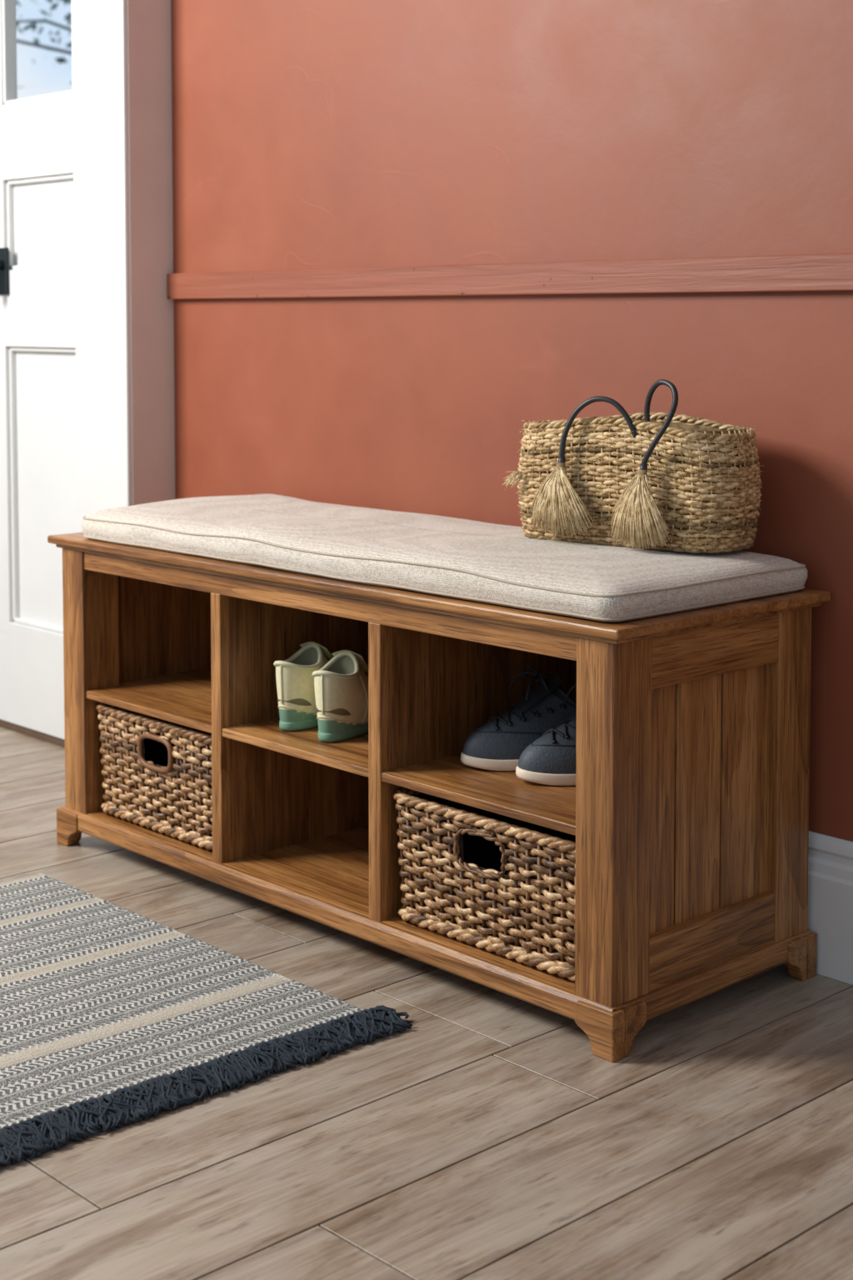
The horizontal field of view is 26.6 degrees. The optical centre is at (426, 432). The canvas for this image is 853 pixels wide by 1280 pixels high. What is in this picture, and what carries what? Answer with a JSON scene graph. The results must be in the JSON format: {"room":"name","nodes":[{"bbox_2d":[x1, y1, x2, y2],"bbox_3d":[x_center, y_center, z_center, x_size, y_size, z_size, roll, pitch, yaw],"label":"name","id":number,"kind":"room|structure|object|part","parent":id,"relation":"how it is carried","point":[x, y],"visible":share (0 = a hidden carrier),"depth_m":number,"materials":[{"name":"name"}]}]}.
{"room":"home entryway","nodes":[
{"label":"home entryway","id":0,"kind":"room"},
{"bbox_2d":[127,0,174,505],"bbox_3d":[-1.201,-0.713,4.101,0.194,2.600,2.147,-3,5,-43],"label":"door casing","id":1,"kind":"structure","parent":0,"point":[149,42],"depth_m":3.31,"materials":[{"name":"paint"}]},
{"bbox_2d":[109,0,132,508],"bbox_3d":[-0.895,-0.432,3.700,0.088,2.090,1.115,-3,5,-43],"label":"trim","id":2,"kind":"structure","parent":1,"relation":"attached to","point":[117,8],"depth_m":3.28,"materials":[{"name":"white paint"}]},
{"bbox_3d":[-0.876,-1.325,3.645,0.037,0.120,0.620,-3,5,-43],"label":"door","id":3,"kind":"structure","parent":1,"relation":"in","visible":0},
{"bbox_2d":[1,93,73,180],"bbox_3d":[-0.876,-0.588,3.692,0.037,0.151,0.620,-3,5,-43],"label":"rail","id":4,"kind":"object","parent":3,"relation":"attached to","point":[37,134],"visible":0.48,"depth_m":3.55,"materials":[{"name":"white paint"}]},
{"bbox_2d":[2,0,72,104],"bbox_3d":[-0.756,-0.956,3.536,0.026,0.603,0.264,-3,5,-43],"label":"bead","id":5,"kind":"object","parent":4,"relation":"attached to","point":[6,53],"visible":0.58,"depth_m":3.63,"materials":[{"name":"white paint"}]},
{"bbox_2d":[9,0,72,99],"bbox_3d":[-0.755,-0.949,3.537,0.003,0.618,0.264,-3,5,-43],"label":"glass","id":6,"kind":"object","parent":5,"relation":"attached to","point":[40,31],"visible":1,"depth_m":3.55,"materials":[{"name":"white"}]},
{"bbox_2d":[0,247,75,348],"bbox_3d":[-0.896,-0.276,3.692,0.094,0.200,0.620,-3,5,-43],"label":"rail","id":7,"kind":"object","parent":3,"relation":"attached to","point":[39,306],"depth_m":3.57,"materials":[{"name":"white paint"}]},
{"bbox_3d":[-0.878,-0.325,3.642,0.057,0.095,0.040,-3,5,-43],"label":"handle","id":8,"kind":"part","parent":7,"relation":"part of","materials":[{"name":"black metal"}]},
{"bbox_2d":[6,173,74,269],"bbox_3d":[-0.757,-0.414,3.569,0.013,0.181,0.264,-3,5,-43],"label":"bead","id":9,"kind":"object","parent":7,"relation":"attached to","point":[10,217],"visible":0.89,"depth_m":3.64,"materials":[{"name":"white paint"}]},
{"bbox_2d":[13,179,74,265],"bbox_3d":[-0.748,-0.414,3.578,0.014,0.187,0.270,-3,5,-43],"label":"panel","id":10,"kind":"object","parent":7,"relation":"attached to","point":[43,212],"visible":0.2,"depth_m":3.58,"materials":[{"name":"white paint"}]},
{"bbox_2d":[71,0,114,532],"bbox_3d":[-0.608,-0.376,3.419,0.038,1.986,0.163,-3,5,-43],"label":"stile","id":11,"kind":"object","parent":3,"relation":"attached to","point":[90,18],"visible":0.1,"depth_m":3.42,"materials":[{"name":"white paint"}]},
{"bbox_2d":[0,726,852,1279],"bbox_3d":[-0.998,0.755,1.738,4.600,0.030,6.000,-3,5,-43],"label":"floor","id":12,"kind":"structure","parent":0,"point":[487,1137],"depth_m":1.86,"materials":[{"name":"brown wood"}]},
{"bbox_2d":[0,719,64,747],"bbox_3d":[-0.866,0.604,3.784,0.080,0.012,0.950,-3,5,-43],"label":"threshold","id":13,"kind":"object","parent":12,"relation":"on","point":[57,741],"depth_m":3.66,"materials":[{"name":"brown wood"}]},
{"bbox_2d":[0,621,64,739],"bbox_3d":[-0.876,0.492,3.760,0.037,0.210,0.620,-3,5,-43],"label":"rail","id":14,"kind":"object","parent":13,"relation":"on","point":[32,672],"visible":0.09,"depth_m":3.65,"materials":[{"name":"white paint"}]},
{"bbox_2d":[0,0,13,633],"bbox_3d":[-0.877,-0.462,3.701,0.038,1.750,0.096,-3,5,-43],"label":"stile","id":15,"kind":"object","parent":14,"relation":"attached to","point":[6,560],"visible":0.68,"depth_m":3.69,"materials":[{"name":"white paint"}]},
{"bbox_2d":[9,346,75,633],"bbox_3d":[-0.757,0.114,3.603,0.013,0.566,0.264,-3,5,-43],"label":"bead","id":16,"kind":"object","parent":14,"relation":"attached to","point":[12,350],"visible":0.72,"depth_m":3.69,"materials":[{"name":"white paint"}]},
{"bbox_2d":[15,350,78,627],"bbox_3d":[-0.748,0.113,3.611,0.014,0.572,0.270,-3,5,-43],"label":"panel","id":17,"kind":"object","parent":14,"relation":"attached to","point":[46,381],"visible":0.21,"depth_m":3.62,"materials":[{"name":"white paint"}]},
{"bbox_2d":[0,873,413,1169],"bbox_3d":[-0.757,0.710,2.037,1.307,0.022,0.847,-3,5,-43],"label":"area rug","id":18,"kind":"object","parent":12,"relation":"on","point":[111,1014],"visible":1,"depth_m":2.17,"materials":[{"name":"grey fabric"}]},
{"bbox_2d":[47,532,830,1062],"bbox_3d":[-0.046,0.434,2.617,0.416,0.500,1.206,-3,5,-43],"label":"storage bench","id":19,"kind":"object","parent":12,"relation":"on","point":[687,811],"visible":0.8,"depth_m":2.31,"materials":[{"name":"brown wood"}]},
{"bbox_3d":[-0.539,0.397,2.904,0.068,0.426,0.060,-3,5,-43],"label":"post","id":20,"kind":"part","parent":19,"relation":"part of","materials":[{"name":"brown wood"}]},
{"bbox_2d":[85,667,211,733],"bbox_3d":[-0.299,0.416,2.876,0.370,0.012,0.360,-3,5,-43],"label":"shelf","id":21,"kind":"object","parent":19,"relation":"attached to","point":[182,696],"depth_m":2.85,"materials":[{"name":"brown wood"}]},
{"bbox_2d":[95,702,212,849],"bbox_3d":[-0.295,0.518,2.872,0.349,0.175,0.339,-3,5,-43],"label":"wicker basket","id":22,"kind":"object","parent":19,"relation":"on","point":[157,772],"visible":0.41,"depth_m":2.76,"materials":[{"name":"beige wicker"}]},
{"bbox_2d":[222,717,369,777],"bbox_3d":[-0.051,0.432,2.611,0.370,0.012,0.324,-3,5,-43],"label":"shelf","id":23,"kind":"object","parent":19,"relation":"attached to","point":[352,755],"depth_m":2.52,"materials":[{"name":"brown wood"}]},
{"bbox_2d":[273,641,333,730],"bbox_3d":[-0.157,0.364,2.651,0.072,0.118,0.198,2,4,31],"label":"shoe","id":24,"kind":"object","parent":19,"relation":"on","point":[295,679],"visible":0.65,"depth_m":2.58,"materials":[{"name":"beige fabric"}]},
{"bbox_3d":[-0.174,0.225,2.476,0.024,0.030,1.049,-3,5,-43],"label":"rail","id":25,"kind":"part","parent":19,"relation":"part of","materials":[{"name":"brown wood"}]},
{"bbox_2d":[312,650,368,742],"bbox_3d":[-0.107,0.368,2.588,0.072,0.118,0.198,2,4,23],"label":"shoe","id":26,"kind":"object","parent":19,"relation":"on","point":[341,686],"visible":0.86,"depth_m":2.52,"materials":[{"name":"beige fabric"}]},
{"bbox_3d":[-0.045,0.200,2.602,0.400,0.007,1.184,-3,5,-43],"label":"moulding","id":27,"kind":"part","parent":19,"relation":"part of","materials":[{"name":"brown wood"}]},
{"bbox_2d":[81,494,808,621],"bbox_3d":[-0.029,0.158,2.582,0.397,0.055,1.117,-3,5,-43],"label":"seat cushion","id":28,"kind":"object","parent":19,"relation":"on","point":[460,558],"visible":0.91,"depth_m":2.32,"materials":[{"name":"fabric"}]},
{"bbox_2d":[502,379,764,553],"bbox_3d":[0.270,0.036,2.369,0.341,0.218,0.180,3,5,37],"label":"tote bag","id":29,"kind":"object","parent":28,"relation":"on","point":[625,480],"visible":1,"depth_m":2.30,"materials":[{"name":"beige wicker"}]},
{"bbox_2d":[381,754,575,835],"bbox_3d":[0.201,0.450,2.344,0.370,0.012,0.368,-3,5,-43],"label":"shelf","id":30,"kind":"object","parent":19,"relation":"attached to","point":[443,776],"depth_m":2.28,"materials":[{"name":"brown wood"}]},
{"bbox_2d":[393,787,575,980],"bbox_3d":[0.190,0.554,2.357,0.349,0.170,0.348,-3,5,-43],"label":"wicker basket","id":31,"kind":"object","parent":19,"relation":"on","point":[503,885],"visible":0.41,"depth_m":2.25,"materials":[{"name":"beige wicker"}]},
{"bbox_2d":[460,666,576,770],"bbox_3d":[0.163,0.377,2.401,0.245,0.124,0.086,-1,4,-17],"label":"sneaker","id":32,"kind":"object","parent":19,"relation":"on","point":[498,744],"visible":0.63,"depth_m":2.37,"materials":[{"name":"blue fabric"}]},
{"bbox_2d":[515,684,576,785],"bbox_3d":[0.232,0.381,2.327,0.245,0.124,0.086,-1,4,-17],"label":"sneaker","id":33,"kind":"object","parent":19,"relation":"on","point":[551,758],"visible":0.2,"depth_m":2.28,"materials":[{"name":"blue fabric"}]},
{"bbox_3d":[0.217,0.448,2.099,0.068,0.426,0.058,-3,5,-43],"label":"post","id":34,"kind":"part","parent":19,"relation":"part of","materials":[{"name":"brown wood"}]},
{"bbox_3d":[0.340,0.441,2.200,0.252,0.300,0.010,-3,5,-43],"label":"panel","id":35,"kind":"part","parent":19,"relation":"part of","materials":[{"name":"brown wood"}]},
{"bbox_3d":[0.344,0.621,2.207,0.249,0.066,0.022,-3,5,-43],"label":"rail","id":36,"kind":"part","parent":19,"relation":"part of","materials":[{"name":"brown wood"}]},
{"bbox_3d":[0.344,0.261,2.184,0.249,0.064,0.022,-3,5,-43],"label":"rail","id":37,"kind":"part","parent":19,"relation":"part of","materials":[{"name":"brown wood"}]},
{"bbox_3d":[0.457,0.435,2.306,0.069,0.426,0.032,-3,5,-43],"label":"post","id":38,"kind":"part","parent":19,"relation":"part of","materials":[{"name":"brown wood"}]},
{"bbox_2d":[170,0,852,841],"bbox_3d":[0.843,-0.580,2.010,0.120,2.600,4.000,-3,5,-43],"label":"wall","id":39,"kind":"structure","parent":0,"point":[307,134],"depth_m":2.71,"materials":[{"name":"paint"}]},
{"bbox_2d":[166,252,852,299],"bbox_3d":[0.844,-0.180,1.935,0.016,0.047,3.852,-3,5,-43],"label":"trim","id":40,"kind":"structure","parent":39,"relation":"attached to","point":[825,272],"depth_m":2.64,"materials":[{"name":"paint"}]},
{"bbox_2d":[785,830,852,984],"bbox_3d":[0.843,0.634,1.986,0.017,0.180,3.852,-3,5,-43],"label":"baseboard","id":41,"kind":"structure","parent":39,"relation":"attached to","point":[830,915],"depth_m":2.32,"materials":[{"name":"paint"}]}
]}

